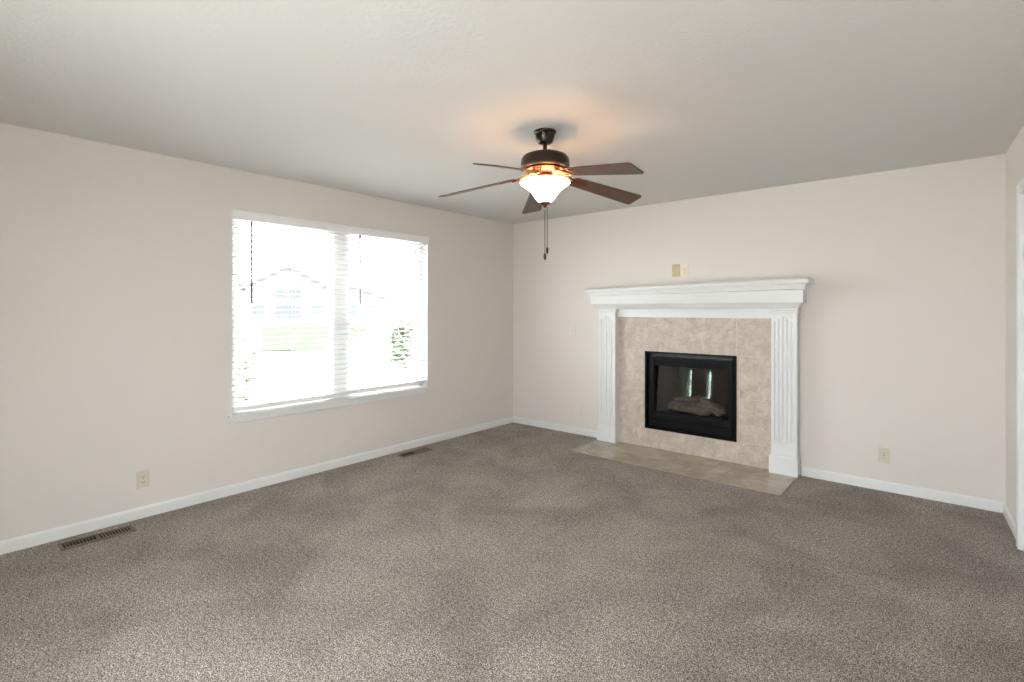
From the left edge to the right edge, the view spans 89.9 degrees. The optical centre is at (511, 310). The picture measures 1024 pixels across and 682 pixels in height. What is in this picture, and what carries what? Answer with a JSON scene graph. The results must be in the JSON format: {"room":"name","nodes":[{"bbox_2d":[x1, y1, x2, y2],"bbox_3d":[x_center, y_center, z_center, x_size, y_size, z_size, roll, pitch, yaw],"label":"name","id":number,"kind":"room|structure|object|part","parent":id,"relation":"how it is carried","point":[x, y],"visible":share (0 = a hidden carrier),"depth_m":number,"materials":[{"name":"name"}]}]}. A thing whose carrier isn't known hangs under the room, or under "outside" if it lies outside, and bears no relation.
{"room":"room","nodes":[
{"label":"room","id":0,"kind":"room"},
{"bbox_2d":[0,123,512,540],"bbox_3d":[-1.824,0.160,4.271,0.150,2.440,5.500,0,0,40],"label":"wall","id":1,"kind":"structure","parent":0,"point":[116,261],"depth_m":3.47,"materials":[{"name":"white paint"}]},
{"bbox_2d":[137,469,149,488],"bbox_3d":[-2.452,1.122,3.407,0.009,0.116,0.072,0,0,40],"label":"wall outlet","id":2,"kind":"object","parent":1,"relation":"attached to","point":[143,476],"visible":1,"depth_m":3.40,"materials":[{"name":"beige plastic"}]},
{"bbox_2d":[0,416,512,554],"bbox_3d":[-1.762,1.343,4.218,0.013,0.074,5.500,0,0,40],"label":"baseboard","id":3,"kind":"structure","parent":1,"relation":"attached to","point":[46,536],"depth_m":3.71,"materials":[{"name":"white paint"}]},
{"bbox_2d":[232,219,340,411],"bbox_3d":[-1.874,0.030,4.274,0.060,1.550,0.950,0,0,40],"label":"window","id":4,"kind":"structure","parent":1,"relation":"in","point":[331,347],"depth_m":4.51,"materials":[{"name":"white plastic"}]},
{"bbox_3d":[-1.891,-0.295,4.272,0.020,0.810,0.835,0,0,40],"label":"sash","id":5,"kind":"part","parent":4,"relation":"part of","materials":[{"name":"glass"}]},
{"bbox_3d":[-1.874,0.417,4.258,0.020,0.685,0.835,0,0,40],"label":"sash","id":6,"kind":"part","parent":4,"relation":"part of","materials":[{"name":"white plastic"}]},
{"bbox_2d":[232,209,348,411],"bbox_3d":[-1.791,0.008,4.218,0.088,1.520,0.980,0,0,40],"label":"window blind","id":7,"kind":"object","parent":4,"relation":"attached to","point":[254,217],"visible":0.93,"depth_m":4.16,"materials":[{"name":"plastic"}]},
{"bbox_3d":[-2.013,0.025,3.982,0.055,1.430,0.002,0,0,40],"label":"ladder cord","id":8,"kind":"part","parent":7,"relation":"part of","materials":[{"name":"white fabric"}]},
{"bbox_3d":[-1.800,0.750,4.233,0.052,0.036,0.962,0,0,40],"label":"rail","id":9,"kind":"part","parent":7,"relation":"part of","materials":[{"name":"white plastic"}]},
{"bbox_3d":[-1.800,0.025,4.233,0.055,1.430,0.002,0,0,40],"label":"ladder cord","id":10,"kind":"part","parent":7,"relation":"part of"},
{"bbox_2d":[228,385,428,423],"bbox_3d":[-1.516,0.816,4.560,0.126,0.067,1.913,0,0,40],"label":"trim","id":11,"kind":"structure","parent":1,"relation":"attached to","point":[276,411],"depth_m":4.36,"materials":[{"name":"white paint"}]},
{"bbox_2d":[341,233,421,396],"bbox_3d":[-1.262,0.030,4.996,0.060,1.550,0.943,0,0,40],"label":"window","id":12,"kind":"structure","parent":1,"relation":"in","point":[418,321],"depth_m":4.89,"materials":[{"name":"white plastic"}]},
{"bbox_3d":[-1.263,-0.295,5.013,0.020,0.810,0.828,0,0,40],"label":"sash","id":13,"kind":"part","parent":12,"relation":"part of","materials":[{"name":"glass"}]},
{"bbox_3d":[-1.246,0.417,4.999,0.020,0.685,0.828,0,0,40],"label":"sash","id":14,"kind":"part","parent":12,"relation":"part of","materials":[{"name":"white plastic"}]},
{"bbox_2d":[346,226,428,393],"bbox_3d":[-1.175,0.002,4.943,0.090,1.508,0.911,0,0,40],"label":"window blind","id":15,"kind":"object","parent":12,"relation":"attached to","point":[360,231],"visible":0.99,"depth_m":4.89,"materials":[{"name":"plastic"}]},
{"bbox_3d":[-1.389,0.019,4.717,0.055,1.418,0.002,0,0,40],"label":"ladder cord","id":16,"kind":"part","parent":15,"relation":"part of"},
{"bbox_3d":[-1.191,0.738,4.951,0.052,0.036,0.897,0,0,40],"label":"rail","id":17,"kind":"part","parent":15,"relation":"part of","materials":[{"name":"white plastic"}]},
{"bbox_3d":[-1.191,0.019,4.951,0.055,1.418,0.002,0,0,40],"label":"ladder cord","id":18,"kind":"part","parent":15,"relation":"part of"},
{"bbox_2d":[0,422,1023,681],"bbox_3d":[0.041,1.430,2.682,5.050,0.100,5.790,0,0,40],"label":"floor","id":19,"kind":"structure","parent":0,"point":[503,553],"depth_m":2.60,"materials":[{"name":"grey carpet"}]},
{"bbox_2d":[57,525,135,550],"bbox_3d":[-2.503,1.374,3.098,0.112,0.010,0.357,0,0,40],"label":"floor vent","id":20,"kind":"object","parent":19,"relation":"in","point":[63,546],"visible":1,"depth_m":3.08,"materials":[{"name":"brown metal"}]},
{"bbox_2d":[397,447,432,457],"bbox_3d":[-0.935,1.374,4.951,0.105,0.010,0.357,0,0,40],"label":"floor vent","id":21,"kind":"object","parent":19,"relation":"in","point":[410,453],"visible":1,"depth_m":4.95,"materials":[{"name":"brown metal"}]},
{"bbox_2d":[569,440,796,495],"bbox_3d":[1.476,1.376,4.642,1.880,0.008,0.616,0,0,40],"label":"hearth","id":22,"kind":"object","parent":19,"relation":"on","point":[723,472],"visible":0.96,"depth_m":4.49,"materials":[{"name":"beige tile"}]},
{"bbox_2d":[584,278,813,477],"bbox_3d":[1.625,0.558,4.814,2.078,1.628,0.210,0,0,40],"label":"fireplace mantel","id":23,"kind":"object","parent":22,"relation":"on","point":[780,301],"visible":1,"depth_m":4.48,"materials":[{"name":"white paint"}]},
{"bbox_2d":[584,278,813,308],"bbox_3d":[1.625,-0.132,4.814,2.078,0.248,0.210,0,0,40],"label":"mantel shelf","id":24,"kind":"object","parent":23,"relation":"attached to","point":[778,293],"depth_m":4.60,"materials":[{"name":"white paint"}]},
{"bbox_2d":[0,0,1023,223],"bbox_3d":[0.041,-1.120,2.682,5.050,0.120,5.790,0,0,40],"label":"ceiling","id":25,"kind":"structure","parent":0,"point":[396,100],"depth_m":2.41,"materials":[{"name":"grey paint"}]},
{"bbox_2d":[439,128,643,259],"bbox_3d":[0.198,-0.677,3.012,1.258,0.764,1.261,0,0,40],"label":"ceiling fan","id":26,"kind":"object","parent":25,"relation":"hanging from","point":[545,166],"visible":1,"depth_m":2.98,"materials":[{"name":"brown wood"}]},
{"bbox_3d":[-0.211,-0.745,3.139,0.477,0.006,0.140,-10,10,13],"label":"blade","id":27,"kind":"part","parent":26,"relation":"part of","materials":[{"name":"brown wood"}]},
{"bbox_3d":[-0.019,-0.745,2.687,0.140,0.006,0.477,13,16,28],"label":"blade","id":28,"kind":"part","parent":26,"relation":"part of","materials":[{"name":"brown wood"}]},
{"bbox_3d":[0.160,-0.745,3.461,0.140,0.006,0.477,-12,-8,-7],"label":"blade","id":29,"kind":"part","parent":26,"relation":"part of","materials":[{"name":"brown wood"}]},
{"bbox_3d":[0.196,-0.702,3.045,0.298,0.125,0.298,0,0,40],"label":"lamp shade","id":30,"kind":"part","parent":26,"relation":"part of","materials":[{"name":"white glass"}]},
{"bbox_3d":[0.470,-0.745,2.729,0.140,0.006,0.477,16,-1,-42],"label":"blade","id":31,"kind":"part","parent":26,"relation":"part of","materials":[{"name":"brown wood"}]},
{"bbox_3d":[0.581,-0.745,3.208,0.477,0.006,0.140,10,-16,-23],"label":"blade","id":32,"kind":"part","parent":26,"relation":"part of","materials":[{"name":"brown wood"}]},
{"bbox_2d":[645,351,736,441],"bbox_3d":[1.832,0.797,5.060,0.883,0.773,0.493,0,0,40],"label":"fireplace insert","id":33,"kind":"object","parent":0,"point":[668,375],"visible":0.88,"depth_m":5.11,"materials":[{"name":"black metal"}]},
{"bbox_2d":[668,401,710,415],"bbox_3d":[1.749,0.972,5.066,0.412,0.112,0.101,0,0,40],"label":"log","id":34,"kind":"object","parent":33,"relation":"on","point":[674,405],"visible":0.99,"depth_m":5.04,"materials":[{"name":"wood"}]},
{"bbox_2d":[674,395,699,401],"bbox_3d":[1.754,0.886,5.131,0.254,0.070,0.058,0,0,5],"label":"log","id":35,"kind":"object","parent":34,"relation":"on","point":[676,398],"visible":0.98,"depth_m":5.12,"materials":[{"name":"wood"}]},
{"bbox_3d":[1.698,1.119,4.894,0.793,0.094,0.016,0,0,40],"label":"panel","id":36,"kind":"part","parent":33,"relation":"part of","materials":[{"name":"black metal"}]},
{"bbox_2d":[668,410,727,419],"bbox_3d":[1.851,1.034,5.087,0.540,0.029,0.220,0,0,40],"label":"fireplace log","id":37,"kind":"object","parent":33,"relation":"on","point":[724,416],"depth_m":4.96,"materials":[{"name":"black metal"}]},
{"bbox_2d":[673,400,725,413],"bbox_3d":[1.869,0.964,5.131,0.510,0.118,0.118,0,0,40],"label":"log","id":38,"kind":"object","parent":33,"relation":"on","point":[696,403],"visible":0.28,"depth_m":5.08,"materials":[{"name":"wood"}]},
{"bbox_2d":[700,396,724,416],"bbox_3d":[1.926,0.925,4.930,0.091,0.163,0.260,0,0,-21],"label":"log","id":39,"kind":"object","parent":33,"relation":"on","point":[711,406],"visible":1,"depth_m":4.89,"materials":[{"name":"wood"}]},
{"bbox_2d":[513,154,1004,501],"bbox_3d":[1.869,0.160,4.836,5.050,2.440,0.140,0,0,40],"label":"wall","id":40,"kind":"structure","parent":0,"point":[902,319],"depth_m":4.04,"materials":[{"name":"white paint"}]},
{"bbox_2d":[569,326,574,334],"bbox_3d":[0.671,0.230,5.748,0.085,0.100,0.018,0,0,40],"label":"light switch","id":41,"kind":"object","parent":40,"relation":"attached to","point":[571,328],"visible":1,"depth_m":5.75,"materials":[{"name":"paint"}]},
{"bbox_2d":[672,264,679,276],"bbox_3d":[1.592,-0.385,4.974,0.078,0.122,0.007,0,0,40],"label":"blank wall plate","id":42,"kind":"object","parent":40,"relation":"attached to","point":[675,267],"visible":1,"depth_m":4.97,"materials":[{"name":"beige plastic"}]},
{"bbox_2d":[681,264,688,276],"bbox_3d":[1.659,-0.380,4.917,0.075,0.122,0.009,0,0,40],"label":"wall outlet","id":43,"kind":"object","parent":40,"relation":"attached to","point":[684,267],"visible":1,"depth_m":4.91,"materials":[{"name":"beige plastic"}]},
{"bbox_2d":[619,317,770,468],"bbox_3d":[1.688,0.712,4.883,1.535,1.335,0.021,0,0,40],"label":"tile surround","id":44,"kind":"object","parent":40,"relation":"attached to","point":[748,339],"visible":0.77,"depth_m":4.76,"materials":[{"name":"beige tile"}]},
{"bbox_2d":[513,416,1003,512],"bbox_3d":[1.679,1.343,4.896,4.384,0.074,0.013,0,0,40],"label":"baseboard","id":45,"kind":"structure","parent":40,"relation":"attached to","point":[942,496],"depth_m":3.92,"materials":[{"name":"white paint"}]},
{"bbox_2d":[878,447,889,463],"bbox_3d":[2.841,1.110,3.914,0.072,0.116,0.009,0,0,40],"label":"wall outlet","id":46,"kind":"object","parent":40,"relation":"attached to","point":[883,453],"visible":1,"depth_m":3.91,"materials":[{"name":"beige plastic"}]},
{"bbox_2d":[1005,125,1023,521],"bbox_3d":[1.725,0.160,1.260,0.140,2.440,5.512,0,0,38],"label":"wall","id":47,"kind":"structure","parent":0,"point":[1014,157],"depth_m":3.28,"materials":[{"name":"white paint"}]},
{"bbox_2d":[1003,502,1015,539],"bbox_3d":[1.667,1.343,1.309,0.013,0.074,5.506,0,0,38],"label":"baseboard","id":48,"kind":"structure","parent":47,"relation":"attached to","point":[1011,522],"depth_m":3.26,"materials":[{"name":"white paint"}]},
{"bbox_2d":[1016,177,1023,550],"bbox_3d":[2.712,0.321,2.564,0.153,2.117,1.006,0,0,38],"label":"door","id":49,"kind":"structure","parent":47,"relation":"in","point":[1020,186],"depth_m":2.95,"materials":[{"name":"white paint"}]},
{"label":"outside","id":50,"kind":"structure","parent":0,"visible":0},
{"bbox_2d":[239,314,413,399],"bbox_3d":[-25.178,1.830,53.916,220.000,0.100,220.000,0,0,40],"label":"ground","id":51,"kind":"structure","parent":50,"point":[382,332],"depth_m":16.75,"materials":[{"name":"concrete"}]},
{"bbox_2d":[239,334,261,401],"bbox_3d":[-3.756,1.028,7.003,0.590,1.506,0.577,0,0,40],"label":"shrub","id":52,"kind":"object","parent":51,"relation":"on","point":[243,381],"visible":0.29,"depth_m":7.02,"materials":[{"name":"green plant"}]},
{"bbox_2d":[240,264,327,325],"bbox_3d":[-27.354,-1.695,62.581,9.600,6.950,10.800,0,0,-24],"label":"house","id":53,"kind":"structure","parent":51,"relation":"on","point":[260,284],"depth_m":57.88,"materials":[{"name":"grey"}]},
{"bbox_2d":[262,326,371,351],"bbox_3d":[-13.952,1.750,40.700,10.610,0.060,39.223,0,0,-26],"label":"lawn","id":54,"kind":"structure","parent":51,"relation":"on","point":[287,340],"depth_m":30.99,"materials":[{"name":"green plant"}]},
{"bbox_2d":[349,286,387,317],"bbox_3d":[-26.957,-0.995,84.591,11.000,5.550,10.800,0,0,-23],"label":"house","id":55,"kind":"structure","parent":51,"relation":"on","point":[350,287],"depth_m":80.81,"materials":[{"name":"grey"}]},
{"bbox_2d":[385,311,413,381],"bbox_3d":[-2.703,0.898,12.502,0.780,1.766,0.725,0,0,40],"label":"shrub","id":56,"kind":"object","parent":51,"relation":"on","point":[408,330],"visible":0.75,"depth_m":12.41,"materials":[{"name":"green plant"}]}
]}

